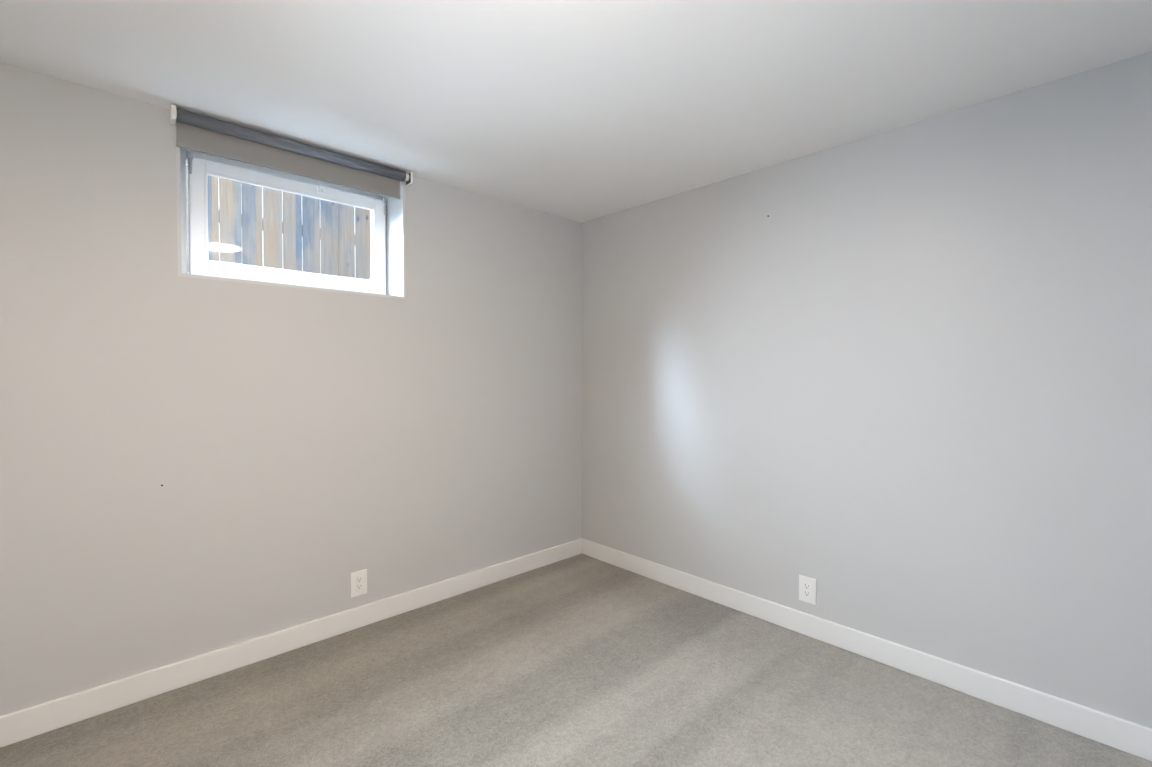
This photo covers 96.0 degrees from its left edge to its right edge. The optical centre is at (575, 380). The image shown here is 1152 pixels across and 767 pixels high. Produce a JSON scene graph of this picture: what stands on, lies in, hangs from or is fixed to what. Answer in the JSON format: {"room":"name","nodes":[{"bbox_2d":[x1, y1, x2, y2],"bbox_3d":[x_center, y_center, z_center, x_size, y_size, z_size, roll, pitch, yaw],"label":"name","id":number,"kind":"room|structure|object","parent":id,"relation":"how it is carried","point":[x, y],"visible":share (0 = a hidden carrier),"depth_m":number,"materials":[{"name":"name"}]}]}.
{"room":"empty basement room","nodes":[
{"label":"empty basement room","id":0,"kind":"room"},
{"bbox_2d":[0,63,581,715],"bbox_3d":[-1.299,0.070,2.431,4.000,2.220,0.300,-1,1,-43],"label":"wall","id":1,"kind":"structure","parent":0,"point":[300,455],"depth_m":2.11,"materials":[{"name":"grey paint"}]},
{"bbox_2d":[176,146,405,298],"bbox_3d":[-1.301,-0.703,2.416,0.920,0.587,0.300,-1,1,-43],"label":"lining","id":2,"kind":"object","parent":1,"relation":"attached to","point":[395,246],"visible":0.29,"depth_m":2.63,"materials":[{"name":"white paint"}]},
{"bbox_2d":[180,147,386,294],"bbox_3d":[-1.358,-0.705,2.477,0.896,0.563,0.135,-1,1,-43],"label":"window","id":3,"kind":"structure","parent":2,"relation":"attached to","point":[200,170],"depth_m":2.36,"materials":[{"name":"white plastic"}]},
{"bbox_2d":[169,104,412,198],"bbox_3d":[-1.177,-0.966,2.274,0.949,0.137,0.069,-1,1,-43],"label":"roller blind","id":4,"kind":"object","parent":1,"relation":"attached to","point":[205,134],"visible":1,"depth_m":2.20,"materials":[{"name":"grey fabric"}]},
{"bbox_2d":[0,538,582,747],"bbox_3d":[-1.191,1.132,2.334,3.400,0.100,0.015,-1,1,-43],"label":"baseboard","id":5,"kind":"structure","parent":1,"relation":"attached to","point":[31,721],"depth_m":2.14,"materials":[{"name":"white paint"}]},
{"bbox_2d":[351,569,366,597],"bbox_3d":[-1.037,0.968,2.482,0.076,0.116,0.009,-1,1,-43],"label":"electrical outlet","id":6,"kind":"object","parent":1,"relation":"attached to","point":[358,583],"visible":1,"depth_m":2.48,"materials":[{"name":"white plastic"}]},
{"bbox_2d":[0,554,1151,766],"bbox_3d":[-0.028,1.262,1.107,4.000,0.120,4.000,-1,1,-43],"label":"floor","id":7,"kind":"structure","parent":0,"point":[581,660],"depth_m":1.91,"materials":[{"name":"carpet"}]},
{"bbox_2d":[0,0,1151,222],"bbox_3d":[-0.028,-1.093,1.068,4.000,0.150,4.000,-1,1,-43],"label":"ceiling","id":8,"kind":"structure","parent":0,"point":[580,110],"depth_m":1.72,"materials":[{"name":"white paint"}]},
{"bbox_2d":[582,51,1151,728],"bbox_3d":[1.365,0.074,2.198,0.150,2.220,3.700,-1,1,-43],"label":"wall","id":9,"kind":"structure","parent":0,"point":[892,385],"depth_m":2.08,"materials":[{"name":"grey paint"}]},
{"bbox_2d":[799,575,815,604],"bbox_3d":[1.072,0.970,2.406,0.009,0.116,0.076,-1,1,-43],"label":"electrical outlet","id":10,"kind":"object","parent":9,"relation":"attached to","point":[807,589],"visible":1,"depth_m":2.40,"materials":[{"name":"white plastic"}]},
{"bbox_2d":[582,539,1151,761],"bbox_3d":[1.207,1.133,2.263,0.015,0.100,3.385,-1,1,-43],"label":"baseboard","id":11,"kind":"structure","parent":9,"relation":"attached to","point":[1129,737],"depth_m":2.08,"materials":[{"name":"white paint"}]},
{"label":"outside","id":12,"kind":"structure","parent":0,"visible":0},
{"bbox_2d":[218,178,320,271],"bbox_3d":[-2.958,-1.708,4.081,10.500,3.400,0.020,-1,1,-43],"label":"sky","id":13,"kind":"structure","parent":12,"point":[262,230],"depth_m":4.38,"materials":[{"name":"white"}]},
{"bbox_3d":[-3.579,-0.088,4.401,12.000,0.250,5.700,-1,1,-43],"label":"ground","id":14,"kind":"structure","parent":0,"visible":0},
{"bbox_2d":[186,165,370,279],"bbox_3d":[-2.720,-1.180,3.930,8.627,1.950,0.064,-1,1,-43],"label":"fence","id":15,"kind":"object","parent":14,"relation":"on","point":[332,219],"depth_m":4.22,"materials":[{"name":"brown wood"}]}
]}

